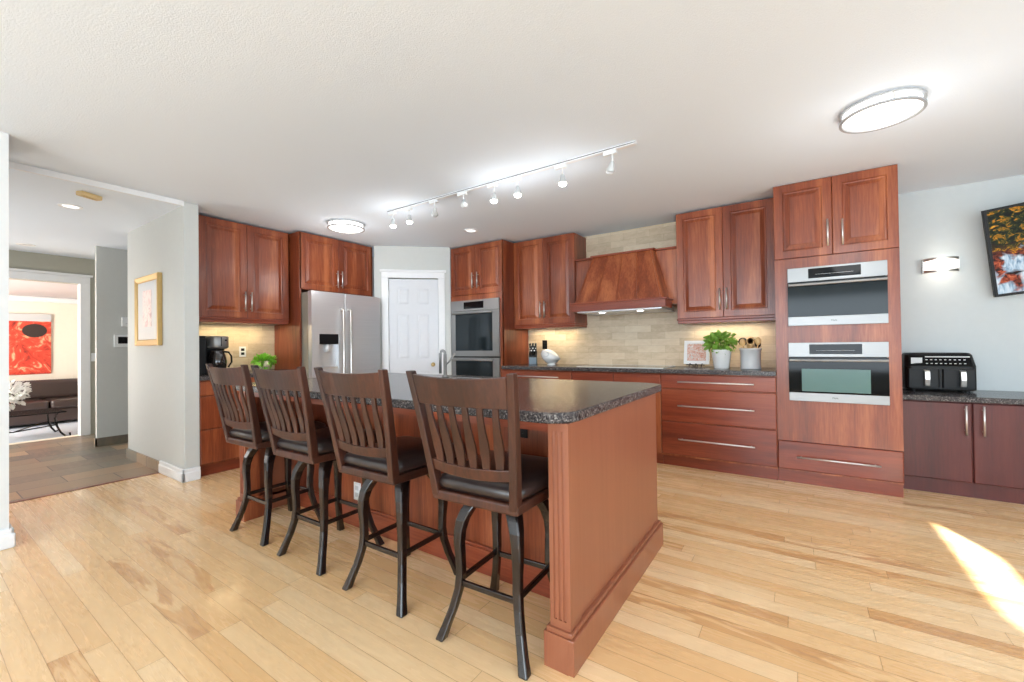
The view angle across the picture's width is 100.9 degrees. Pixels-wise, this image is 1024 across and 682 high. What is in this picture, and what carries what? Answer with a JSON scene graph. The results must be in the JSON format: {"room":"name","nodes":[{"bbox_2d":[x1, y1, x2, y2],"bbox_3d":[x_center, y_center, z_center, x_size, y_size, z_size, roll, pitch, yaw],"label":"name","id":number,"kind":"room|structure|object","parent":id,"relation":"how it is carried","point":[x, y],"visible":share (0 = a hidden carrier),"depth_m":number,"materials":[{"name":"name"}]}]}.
{"room":"kitchen","nodes":[
{"label":"kitchen","id":0,"kind":"room"},
{"bbox_2d":[0,132,8,530],"bbox_3d":[-4.340,-0.005,0.950,0.450,2.468,4.105,-1,-1,34],"label":"wall","id":1,"kind":"structure","parent":0,"point":[4,137],"depth_m":2.51,"materials":[{"name":"white paint"}]},
{"bbox_2d":[0,522,15,550],"bbox_3d":[-4.308,1.171,0.942,0.474,0.115,4.129,-1,-1,34],"label":"baseboard","id":2,"kind":"structure","parent":1,"relation":"attached to","point":[7,536],"depth_m":2.49,"materials":[{"name":"white paint"}]},
{"bbox_2d":[9,300,77,380],"bbox_3d":[-9.444,0.341,8.028,0.150,2.400,5.700,-1,-1,34],"label":"wall","id":3,"kind":"structure","parent":0,"point":[64,316],"depth_m":8.46,"materials":[{"name":"beige paint"}]},
{"bbox_2d":[9,313,50,374],"bbox_3d":[-9.456,0.059,7.844,0.042,1.160,1.240,-1,-1,34],"label":"abstract painting","id":4,"kind":"object","parent":3,"relation":"attached to","point":[29,334],"visible":0.94,"depth_m":8.11,"materials":[{"name":"red paint"}]},
{"bbox_2d":[9,295,77,303],"bbox_3d":[-9.409,-0.811,7.916,0.070,0.100,5.550,-1,-1,34],"label":"trim","id":5,"kind":"structure","parent":3,"relation":"attached to","point":[11,297],"depth_m":8.24,"materials":[{"name":"white paint"}]},
{"bbox_2d":[9,279,77,298],"bbox_3d":[-7.812,-0.930,6.924,4.130,0.080,5.700,-1,-1,34],"label":"ceiling","id":6,"kind":"structure","parent":0,"point":[16,287],"depth_m":7.25,"materials":[{"name":"white paint"}]},
{"bbox_2d":[9,250,94,433],"bbox_3d":[-6.194,0.076,5.495,0.120,2.440,4.050,-1,-1,34],"label":"wall","id":7,"kind":"structure","parent":0,"point":[17,259],"depth_m":5.73,"materials":[{"name":"grey paint"}]},
{"bbox_2d":[9,268,92,435],"bbox_3d":[-6.460,0.192,5.059,0.165,2.205,2.070,-1,-1,34],"label":"door frame","id":8,"kind":"structure","parent":7,"relation":"attached to","point":[83,281],"depth_m":5.80,"materials":[{"name":"white paint"}]},
{"bbox_2d":[91,353,94,360],"bbox_3d":[-5.832,0.225,5.907,0.012,0.116,0.070,-1,-1,34],"label":"light switch","id":9,"kind":"object","parent":7,"relation":"attached to","point":[92,354],"visible":0.56,"depth_m":5.89,"materials":[{"name":"white plastic"}]},
{"bbox_2d":[95,246,127,437],"bbox_3d":[-4.594,0.059,5.842,0.060,2.440,1.680,-1,-1,34],"label":"wall","id":10,"kind":"structure","parent":0,"point":[111,264],"depth_m":5.24,"materials":[{"name":"grey paint"}]},
{"bbox_2d":[114,335,127,346],"bbox_3d":[-4.895,-0.002,5.322,0.026,0.156,0.170,-1,-1,34],"label":"thermostat","id":11,"kind":"object","parent":10,"relation":"attached to","point":[119,340],"visible":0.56,"depth_m":5.30,"materials":[{"name":"white plastic"}]},
{"bbox_2d":[121,317,127,326],"bbox_3d":[-4.874,-0.242,5.356,0.032,0.120,0.110,-1,-1,34],"label":"sensor","id":12,"kind":"object","parent":10,"relation":"attached to","point":[124,320],"visible":0.56,"depth_m":5.32,"materials":[{"name":"white plastic"}]},
{"bbox_2d":[127,202,199,468],"bbox_3d":[-3.496,0.015,4.201,1.560,2.468,0.115,-1,-1,34],"label":"wall","id":13,"kind":"structure","parent":0,"point":[164,411],"depth_m":3.91,"materials":[{"name":"grey paint"}]},
{"bbox_2d":[9,161,183,205],"bbox_3d":[-3.527,-1.210,2.790,0.020,0.043,2.260,-1,-1,34],"label":"trim","id":14,"kind":"structure","parent":13,"relation":"attached to","point":[17,166],"depth_m":3.23,"materials":[{"name":"white paint"}]},
{"bbox_2d":[94,434,158,471],"bbox_3d":[-3.789,1.213,5.196,2.080,0.100,1.545,-1,-1,34],"label":"baseboard","id":15,"kind":"structure","parent":13,"relation":"attached to","point":[142,459],"depth_m":4.50,"materials":[{"name":"stone"}]},
{"bbox_2d":[134,272,162,345],"bbox_3d":[-3.601,-0.299,4.179,0.660,0.690,0.040,-1,-1,34],"label":"framed picture","id":16,"kind":"object","parent":13,"relation":"attached to","point":[148,288],"visible":1,"depth_m":4.15,"materials":[{"name":"gold metal"}]},
{"bbox_2d":[143,290,150,326],"bbox_3d":[-3.604,-0.319,4.175,0.240,0.360,0.002,-1,-1,34],"label":"print","id":17,"kind":"object","parent":16,"relation":"attached to","point":[146,293],"depth_m":4.17},
{"bbox_2d":[158,460,200,482],"bbox_3d":[-3.064,1.184,3.892,0.584,0.115,0.141,-1,-1,34],"label":"baseboard","id":18,"kind":"structure","parent":13,"relation":"attached to","point":[174,472],"depth_m":3.76,"materials":[{"name":"white paint"}]},
{"bbox_2d":[199,257,388,369],"bbox_3d":[-2.434,0.015,5.563,0.130,2.468,3.320,-1,-1,34],"label":"wall","id":19,"kind":"structure","parent":0,"point":[257,339],"depth_m":4.69,"materials":[{"name":"tile"}]},
{"bbox_2d":[239,346,245,356],"bbox_3d":[-2.965,0.117,4.654,0.008,0.114,0.070,-1,-1,34],"label":"outlet","id":20,"kind":"object","parent":19,"relation":"attached to","point":[242,349],"visible":1,"depth_m":4.65,"materials":[{"name":"white plastic"}]},
{"bbox_2d":[198,215,288,325],"bbox_3d":[-2.871,-0.690,4.458,0.408,1.019,0.868,-1,-1,34],"label":"upper cabinet","id":21,"kind":"object","parent":19,"relation":"attached to","point":[244,280],"visible":0.79,"depth_m":4.33,"materials":[{"name":"brown wood"}]},
{"bbox_2d":[374,246,450,374],"bbox_3d":[-1.293,0.001,5.563,0.971,2.468,0.100,-1,-1,-9],"label":"wall","id":22,"kind":"structure","parent":0,"point":[385,257],"depth_m":5.53,"materials":[{"name":"grey paint"}]},
{"bbox_2d":[379,269,445,374],"bbox_3d":[-1.274,0.154,5.498,0.845,2.160,0.030,-1,-1,-9],"label":"trim","id":23,"kind":"structure","parent":22,"relation":"attached to","point":[385,273],"depth_m":5.48,"materials":[{"name":"white paint"}]},
{"bbox_2d":[388,279,438,374],"bbox_3d":[-1.279,0.210,5.516,0.637,2.041,0.103,-1,-1,-9],"label":"door","id":24,"kind":"structure","parent":22,"relation":"in","point":[413,303],"depth_m":5.54,"materials":[{"name":"white paint"}]},
{"bbox_2d":[0,0,1023,259],"bbox_3d":[-1.686,-1.286,2.050,11.250,0.113,8.900,-1,-1,34],"label":"ceiling","id":25,"kind":"structure","parent":0,"point":[285,116],"depth_m":2.31,"materials":[{"name":"white paint"}]},
{"bbox_2d":[15,243,35,246],"bbox_3d":[-5.791,-1.146,5.036,0.160,0.006,0.160,-1,-1,34],"label":"recessed light","id":26,"kind":"object","parent":25,"relation":"in","point":[21,244],"visible":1,"depth_m":5.02,"materials":[{"name":"white paint"}]},
{"bbox_2d":[57,203,82,209],"bbox_3d":[-3.882,-1.183,3.719,0.160,0.006,0.160,-1,-1,34],"label":"recessed light","id":27,"kind":"object","parent":25,"relation":"in","point":[65,205],"visible":1,"depth_m":3.71,"materials":[{"name":"white paint"}]},
{"bbox_2d":[76,190,101,200],"bbox_3d":[-3.426,-1.175,3.428,0.060,0.037,0.150,-1,-1,9],"label":"door chime","id":28,"kind":"object","parent":25,"relation":"attached to","point":[81,193],"visible":1,"depth_m":3.41,"materials":[{"name":"beige plastic"}]},
{"bbox_2d":[327,219,364,233],"bbox_3d":[-1.749,-1.205,4.460,0.373,0.066,0.373,-1,-1,34],"label":"ceiling light","id":29,"kind":"object","parent":25,"relation":"attached to","point":[346,226],"visible":1,"depth_m":4.38,"materials":[{"name":"white glass"}]},
{"bbox_2d":[464,229,477,232],"bbox_3d":[-0.466,-1.248,4.786,0.160,0.006,0.160,-1,-1,34],"label":"recessed light","id":30,"kind":"object","parent":25,"relation":"in","point":[465,230],"visible":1,"depth_m":4.78,"materials":[{"name":"white paint"}]},
{"bbox_2d":[387,140,636,227],"bbox_3d":[-0.190,-1.181,3.394,2.395,0.174,0.116,-1,-1,34],"label":"track light","id":31,"kind":"object","parent":25,"relation":"in","point":[632,143],"depth_m":3.23,"materials":[{"name":"white paint"}]},
{"bbox_2d":[839,87,927,133],"bbox_3d":[2.054,-1.273,2.354,0.373,0.066,0.373,-1,-1,34],"label":"ceiling light","id":32,"kind":"object","parent":25,"relation":"attached to","point":[890,108],"visible":1,"depth_m":2.30,"materials":[{"name":"white glass"}]},
{"bbox_2d":[0,434,1023,681],"bbox_3d":[-1.703,1.331,2.058,11.370,0.250,8.900,-1,-1,34],"label":"floor","id":33,"kind":"structure","parent":0,"point":[145,578],"depth_m":1.98,"materials":[{"name":"brown wood"}]},
{"bbox_2d":[9,435,79,444],"bbox_3d":[-6.466,1.303,5.059,0.120,0.024,1.825,-1,-1,34],"label":"trim","id":34,"kind":"structure","parent":33,"relation":"on","point":[70,435],"depth_m":5.54,"materials":[{"name":"beige paint"}]},
{"bbox_2d":[9,472,158,503],"bbox_3d":[-3.684,1.243,3.497,0.040,0.004,1.260,-1,-1,34],"label":"trim","id":35,"kind":"structure","parent":33,"relation":"on","point":[155,472],"depth_m":3.56,"materials":[{"name":"brown wood"}]},
{"bbox_2d":[199,377,254,475],"bbox_3d":[-2.773,0.802,4.361,0.629,0.880,0.955,-1,-1,34],"label":"base cabinet","id":36,"kind":"object","parent":33,"relation":"on","point":[217,455],"visible":0.16,"depth_m":3.90,"materials":[{"name":"brown wood"}]},
{"bbox_2d":[199,369,283,380],"bbox_3d":[-2.784,0.342,4.369,0.620,0.040,0.955,-1,-1,34],"label":"countertop","id":37,"kind":"structure","parent":36,"relation":"on","point":[201,377],"depth_m":3.85,"materials":[{"name":"stone"}]},
{"bbox_2d":[199,336,206,374],"bbox_3d":[-3.040,0.140,4.085,0.220,0.365,0.078,-1,-1,34],"label":"appliance","id":38,"kind":"object","parent":37,"relation":"on","point":[202,339],"visible":0.3,"depth_m":4.03,"materials":[{"name":"black plastic"}]},
{"bbox_2d":[206,336,232,373],"bbox_3d":[-2.953,0.136,4.221,0.254,0.375,0.227,-1,-1,34],"label":"coffee maker","id":39,"kind":"object","parent":37,"relation":"on","point":[216,346],"visible":0.59,"depth_m":4.15,"materials":[{"name":"black plastic"}]},
{"bbox_2d":[250,353,276,369],"bbox_3d":[-2.692,0.223,4.607,0.272,0.200,0.255,-1,-1,34],"label":"leafy plant","id":40,"kind":"object","parent":37,"relation":"on","point":[267,360],"visible":0.94,"depth_m":4.55,"materials":[{"name":"green plant"}]},
{"bbox_2d":[205,364,326,546],"bbox_3d":[-1.564,0.675,2.717,0.478,1.073,0.566,-1,-1,33],"label":"bar stool","id":41,"kind":"object","parent":33,"relation":"on","point":[253,434],"visible":0.84,"depth_m":2.57,"materials":[{"name":"brown wood"}]},
{"bbox_2d":[229,417,326,441],"bbox_3d":[-1.532,0.567,2.769,0.458,0.076,0.445,-1,-1,33],"label":"cushion","id":42,"kind":"object","parent":41,"relation":"on","point":[260,434],"depth_m":2.58,"materials":[{"name":"brown leather"}]},
{"bbox_2d":[251,365,384,575],"bbox_3d":[-1.079,0.665,2.389,0.478,1.073,0.566,-1,-1,33],"label":"bar stool","id":43,"kind":"object","parent":33,"relation":"on","point":[311,445],"visible":0.89,"depth_m":2.24,"materials":[{"name":"brown wood"}]},
{"bbox_2d":[277,427,376,454],"bbox_3d":[-1.048,0.558,2.441,0.458,0.076,0.445,-1,-1,33],"label":"cushion","id":44,"kind":"object","parent":43,"relation":"on","point":[323,445],"depth_m":2.25,"materials":[{"name":"brown leather"}]},
{"bbox_2d":[274,231,372,369],"bbox_3d":[-2.266,0.020,5.180,0.578,2.448,0.965,-1,-1,34],"label":"tall cabinet","id":45,"kind":"object","parent":33,"relation":"on","point":[315,262],"visible":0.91,"depth_m":4.84,"materials":[{"name":"brown wood"}]},
{"bbox_2d":[301,290,379,377],"bbox_3d":[-2.166,0.349,5.112,0.769,1.785,0.905,-1,-1,34],"label":"refrigerator","id":46,"kind":"object","parent":33,"relation":"on","point":[340,333],"visible":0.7,"depth_m":4.84,"materials":[{"name":"silver metal"}]},
{"bbox_2d":[314,367,457,617],"bbox_3d":[-0.574,0.656,2.047,0.478,1.073,0.566,-1,-1,33],"label":"bar stool","id":47,"kind":"object","parent":33,"relation":"on","point":[396,461],"visible":0.98,"depth_m":1.90,"materials":[{"name":"brown wood"}]},
{"bbox_2d":[343,436,455,473],"bbox_3d":[-0.543,0.548,2.099,0.458,0.076,0.445,-1,-1,33],"label":"cushion","id":48,"kind":"object","parent":47,"relation":"on","point":[410,459],"depth_m":1.93,"materials":[{"name":"brown leather"}]},
{"bbox_2d":[236,391,662,677],"bbox_3d":[-0.516,0.758,2.681,2.555,0.880,1.178,-1,-1,34],"label":"kitchen island","id":49,"kind":"object","parent":33,"relation":"on","point":[605,529],"visible":0.54,"depth_m":1.97,"materials":[{"name":"brown wood"}]},
{"bbox_2d":[354,482,360,499],"bbox_3d":[-1.008,0.980,2.755,0.070,0.114,0.008,-1,-1,34],"label":"outlet","id":50,"kind":"object","parent":49,"relation":"attached to","point":[357,486],"visible":0.84,"depth_m":2.75,"materials":[{"name":"white plastic"}]},
{"bbox_2d":[355,486,358,496],"bbox_3d":[-1.010,0.980,2.752,0.034,0.072,0.004,-1,-1,34],"label":"socket","id":51,"kind":"object","parent":50,"relation":"attached to","point":[356,487],"depth_m":2.75,"materials":[{"name":"white plastic"}]},
{"bbox_2d":[236,373,660,423],"bbox_3d":[-0.512,0.298,2.753,2.595,0.040,1.335,-1,-1,34],"label":"island countertop","id":52,"kind":"structure","parent":49,"relation":"on","point":[545,401],"depth_m":2.05,"materials":[{"name":"stone"}]},
{"bbox_2d":[439,349,455,376],"bbox_3d":[-0.506,0.174,3.305,0.131,0.218,0.056,-1,-1,26],"label":"faucet","id":53,"kind":"object","parent":52,"relation":"on","point":[445,362],"visible":0.99,"depth_m":3.31,"materials":[{"name":"silver metal"}]},
{"bbox_2d":[520,429,527,437],"bbox_3d":[0.044,0.409,2.042,0.070,0.114,0.008,-1,-1,34],"label":"outlet","id":54,"kind":"object","parent":49,"relation":"attached to","point":[523,432],"visible":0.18,"depth_m":2.03,"materials":[{"name":"black plastic"}]},
{"bbox_2d":[406,370,549,680],"bbox_3d":[-0.059,0.646,1.698,0.478,1.073,0.566,-1,-1,31],"label":"bar stool","id":55,"kind":"object","parent":33,"relation":"on","point":[511,483],"visible":0.94,"depth_m":1.55,"materials":[{"name":"brown wood"}]},
{"bbox_2d":[440,450,548,501],"bbox_3d":[-0.029,0.538,1.751,0.458,0.076,0.445,-1,-1,31],"label":"cushion","id":56,"kind":"object","parent":55,"relation":"on","point":[533,486],"depth_m":1.59,"materials":[{"name":"brown leather"}]},
{"bbox_2d":[451,239,528,376],"bbox_3d":[-0.303,-0.001,5.571,0.850,2.448,0.599,-1,-1,34],"label":"tall cabinet","id":57,"kind":"object","parent":33,"relation":"on","point":[484,270],"visible":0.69,"depth_m":5.29,"materials":[{"name":"brown wood"}]},
{"bbox_2d":[451,298,500,376],"bbox_3d":[-0.343,0.131,5.539,0.775,1.305,0.576,-1,-1,34],"label":"double wall oven","id":58,"kind":"object","parent":57,"relation":"in","point":[475,324],"visible":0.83,"depth_m":5.33,"materials":[{"name":"silver metal"}]},
{"bbox_2d":[503,369,571,379],"bbox_3d":[0.423,0.769,5.051,0.907,0.880,0.629,-1,-1,34],"label":"base cabinet","id":59,"kind":"object","parent":33,"relation":"on","point":[541,374],"visible":0.21,"depth_m":4.78,"materials":[{"name":"brown wood"}]},
{"bbox_2d":[501,364,776,375],"bbox_3d":[1.201,0.294,4.534,2.789,0.040,0.625,-1,-1,34],"label":"countertop","id":60,"kind":"structure","parent":59,"relation":"on","point":[764,371],"depth_m":4.11,"materials":[{"name":"stone"}]},
{"bbox_2d":[529,351,536,364],"bbox_3d":[0.262,0.209,5.259,0.100,0.168,0.147,-1,-1,6],"label":"knife block","id":61,"kind":"object","parent":60,"relation":"on","point":[532,358],"visible":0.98,"depth_m":5.19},
{"bbox_2d":[541,349,560,364],"bbox_3d":[0.464,0.192,5.084,0.238,0.193,0.230,-1,-1,34],"label":"bowl","id":62,"kind":"object","parent":60,"relation":"on","point":[549,356],"visible":0.97,"depth_m":5.01,"materials":[{"name":"white ceramic"}]},
{"bbox_2d":[577,364,673,368],"bbox_3d":[1.212,0.270,4.518,0.910,0.007,0.490,-1,-1,34],"label":"cooktop","id":63,"kind":"object","parent":60,"relation":"in","point":[593,365],"visible":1,"depth_m":4.46,"materials":[{"name":"black glass"}]},
{"bbox_2d":[684,341,709,366],"bbox_3d":[1.872,0.129,4.300,0.250,0.266,0.085,-1,-1,42],"label":"framed print","id":64,"kind":"object","parent":60,"relation":"on","point":[695,354],"visible":0.95,"depth_m":4.31,"materials":[{"name":"white paper"}]},
{"bbox_2d":[702,330,737,368],"bbox_3d":[1.980,0.073,4.023,0.308,0.372,0.315,-1,-1,34],"label":"potted plant","id":65,"kind":"object","parent":60,"relation":"on","point":[721,354],"visible":1,"depth_m":3.96,"materials":[{"name":"green plant"}]},
{"bbox_2d":[739,348,761,368],"bbox_3d":[2.189,0.160,3.880,0.180,0.190,0.179,-1,-1,34],"label":"utensil crock","id":66,"kind":"object","parent":60,"relation":"on","point":[750,358],"visible":0.99,"depth_m":3.81,"materials":[{"name":"white ceramic"}]},
{"bbox_2d":[739,339,745,347],"bbox_3d":[2.140,0.112,3.899,0.072,0.266,0.024,-1,-1,34],"label":"wooden spoon","id":67,"kind":"object","parent":66,"relation":"in","point":[742,342],"visible":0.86,"depth_m":3.90,"materials":[{"name":"brown wood"}]},
{"bbox_2d":[746,337,754,347],"bbox_3d":[2.176,0.103,3.854,0.071,0.282,0.035,-1,-1,34],"label":"slotted spoon","id":68,"kind":"object","parent":66,"relation":"in","point":[750,341],"visible":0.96,"depth_m":3.84,"materials":[{"name":"brown wood"}]},
{"bbox_2d":[755,337,760,347],"bbox_3d":[2.205,0.106,3.817,0.032,0.276,0.083,0,-1,-33],"label":"serving spoon","id":69,"kind":"object","parent":66,"relation":"in","point":[757,340],"visible":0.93,"depth_m":3.80,"materials":[{"name":"brown wood"}]},
{"bbox_2d":[572,371,663,463],"bbox_3d":[1.189,0.754,4.532,0.940,0.880,0.628,-1,-1,34],"label":"base cabinet","id":70,"kind":"object","parent":33,"relation":"on","point":[576,375],"visible":0.17,"depth_m":4.16,"materials":[{"name":"brown wood"}]},
{"bbox_2d":[661,373,777,479],"bbox_3d":[1.968,0.739,4.004,0.938,0.880,0.629,-1,-1,34],"label":"base cabinet","id":71,"kind":"object","parent":33,"relation":"on","point":[719,423],"visible":0.92,"depth_m":3.75,"materials":[{"name":"brown wood"}]},
{"bbox_2d":[773,164,903,497],"bbox_3d":[2.765,-0.066,3.666,0.783,2.464,0.919,-1,-1,34],"label":"tall cabinet","id":72,"kind":"object","parent":33,"relation":"on","point":[853,217],"visible":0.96,"depth_m":3.30,"materials":[{"name":"brown wood"}]},
{"bbox_2d":[787,260,888,325],"bbox_3d":[2.641,-0.361,3.476,0.620,0.468,0.513,-1,-1,34],"label":"wall oven","id":73,"kind":"object","parent":72,"relation":"in","point":[849,293],"visible":1,"depth_m":3.28,"materials":[{"name":"silver metal"}]},
{"bbox_2d":[788,342,889,404],"bbox_3d":[2.647,0.246,3.471,0.620,0.470,0.513,-1,-1,34],"label":"wall oven","id":74,"kind":"object","parent":72,"relation":"in","point":[835,372],"visible":1,"depth_m":3.28,"materials":[{"name":"silver metal"}]},
{"bbox_2d":[903,399,1023,503],"bbox_3d":[3.675,0.798,3.209,1.200,0.705,0.653,-1,-1,34],"label":"base cabinet","id":75,"kind":"object","parent":33,"relation":"on","point":[966,449],"visible":0.88,"depth_m":3.10,"materials":[{"name":"brown wood"}]},
{"bbox_2d":[902,388,1023,404],"bbox_3d":[3.691,0.424,3.215,1.228,0.038,0.655,-1,-1,34],"label":"countertop","id":76,"kind":"structure","parent":75,"relation":"on","point":[978,396],"depth_m":3.18,"materials":[{"name":"stone"}]},
{"bbox_2d":[902,352,976,392],"bbox_3d":[3.514,0.254,3.495,0.420,0.312,0.330,-1,-1,34],"label":"air fryer","id":77,"kind":"object","parent":76,"relation":"on","point":[950,371],"visible":0.98,"depth_m":3.41,"materials":[{"name":"black plastic"}]},
{"bbox_2d":[438,222,775,374],"bbox_3d":[1.055,-0.033,5.107,5.220,2.468,0.160,-1,-1,34],"label":"wall","id":78,"kind":"structure","parent":0,"point":[658,338],"depth_m":4.77,"materials":[{"name":"tile"}]},
{"bbox_2d":[542,340,546,348],"bbox_3d":[0.421,0.048,5.435,0.070,0.114,0.008,-1,-1,34],"label":"outlet","id":79,"kind":"object","parent":78,"relation":"attached to","point":[544,342],"visible":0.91,"depth_m":5.43,"materials":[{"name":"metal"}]},
{"bbox_2d":[513,233,586,329],"bbox_3d":[0.452,-0.697,5.196,0.846,1.083,0.371,-1,-1,34],"label":"upper cabinet","id":80,"kind":"object","parent":78,"relation":"attached to","point":[544,268],"visible":1,"depth_m":5.04,"materials":[{"name":"brown wood"}]},
{"bbox_2d":[569,246,676,315],"bbox_3d":[1.193,-0.620,4.547,1.111,0.636,0.615,-1,-1,34],"label":"range hood","id":81,"kind":"object","parent":78,"relation":"attached to","point":[641,280],"visible":0.96,"depth_m":4.34,"materials":[{"name":"brown wood"}]},
{"bbox_2d":[676,198,775,324],"bbox_3d":[2.068,-0.723,4.101,0.844,1.093,0.371,-1,-1,34],"label":"upper cabinet","id":82,"kind":"object","parent":78,"relation":"attached to","point":[725,254],"visible":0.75,"depth_m":3.96,"materials":[{"name":"brown wood"}]},
{"bbox_2d":[898,175,1023,391],"bbox_3d":[4.408,-0.093,3.210,2.500,2.468,0.140,-1,-1,34],"label":"wall","id":83,"kind":"structure","parent":0,"point":[944,311],"depth_m":3.55,"materials":[{"name":"grey paint"}]},
{"bbox_2d":[921,256,959,273],"bbox_3d":[3.642,-0.646,3.587,0.226,0.124,0.097,-1,-1,34],"label":"wall sconce","id":84,"kind":"object","parent":83,"relation":"attached to","point":[946,263],"visible":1,"depth_m":3.56,"materials":[{"name":"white glass"}]},
{"bbox_2d":[981,202,1023,296],"bbox_3d":[4.319,-0.774,3.084,1.252,0.829,0.150,-1,-1,34],"label":"television","id":85,"kind":"object","parent":83,"relation":"attached to","point":[1003,227],"visible":1,"depth_m":3.33,"materials":[{"name":"black plastic"}]},
{"bbox_3d":[-7.781,1.544,6.900,4.130,0.070,5.700,-1,-1,34],"label":"floor","id":86,"kind":"structure","parent":0,"visible":0},
{"bbox_2d":[9,378,77,426],"bbox_3d":[-8.882,1.105,7.587,1.050,0.750,2.560,-1,-1,34],"label":"sofa","id":87,"kind":"object","parent":86,"relation":"on","point":[62,394],"visible":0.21,"depth_m":7.80,"materials":[{"name":"brown leather"}]},
{"bbox_2d":[9,399,48,411],"bbox_3d":[-8.769,1.148,7.504,0.770,0.160,0.650,-1,-1,34],"label":"seat cushion","id":88,"kind":"object","parent":87,"relation":"on","point":[31,404],"depth_m":7.43,"materials":[{"name":"brown leather"}]},
{"bbox_2d":[9,378,77,399],"bbox_3d":[-9.041,0.913,7.688,0.180,0.360,1.990,-1,-1,34],"label":"cushion","id":89,"kind":"object","parent":87,"relation":"on","point":[51,388],"depth_m":8.02,"materials":[{"name":"brown leather"}]},
{"bbox_2d":[43,396,77,407],"bbox_3d":[-8.393,1.148,8.058,0.770,0.160,0.650,-1,-1,34],"label":"seat cushion","id":90,"kind":"object","parent":87,"relation":"on","point":[52,401],"depth_m":7.77,"materials":[{"name":"brown leather"}]},
{"bbox_2d":[9,419,77,442],"bbox_3d":[-7.418,1.500,7.017,3.000,0.012,3.100,-1,-1,34],"label":"area rug","id":91,"kind":"object","parent":86,"relation":"on","point":[67,426],"visible":0.07,"depth_m":6.99,"materials":[{"name":"white fabric"}]},
{"bbox_2d":[9,408,70,435],"bbox_3d":[-7.468,1.288,6.326,0.851,0.400,1.091,-1,-1,34],"label":"coffee table","id":92,"kind":"object","parent":91,"relation":"on","point":[47,411],"visible":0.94,"depth_m":6.50,"materials":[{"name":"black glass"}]},
{"bbox_2d":[9,379,31,410],"bbox_3d":[-7.563,0.805,6.230,0.690,0.566,0.684,-1,-1,34],"label":"flower arrangement","id":93,"kind":"object","parent":92,"relation":"on","point":[14,389],"visible":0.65,"depth_m":6.29,"materials":[{"name":"white plant"}]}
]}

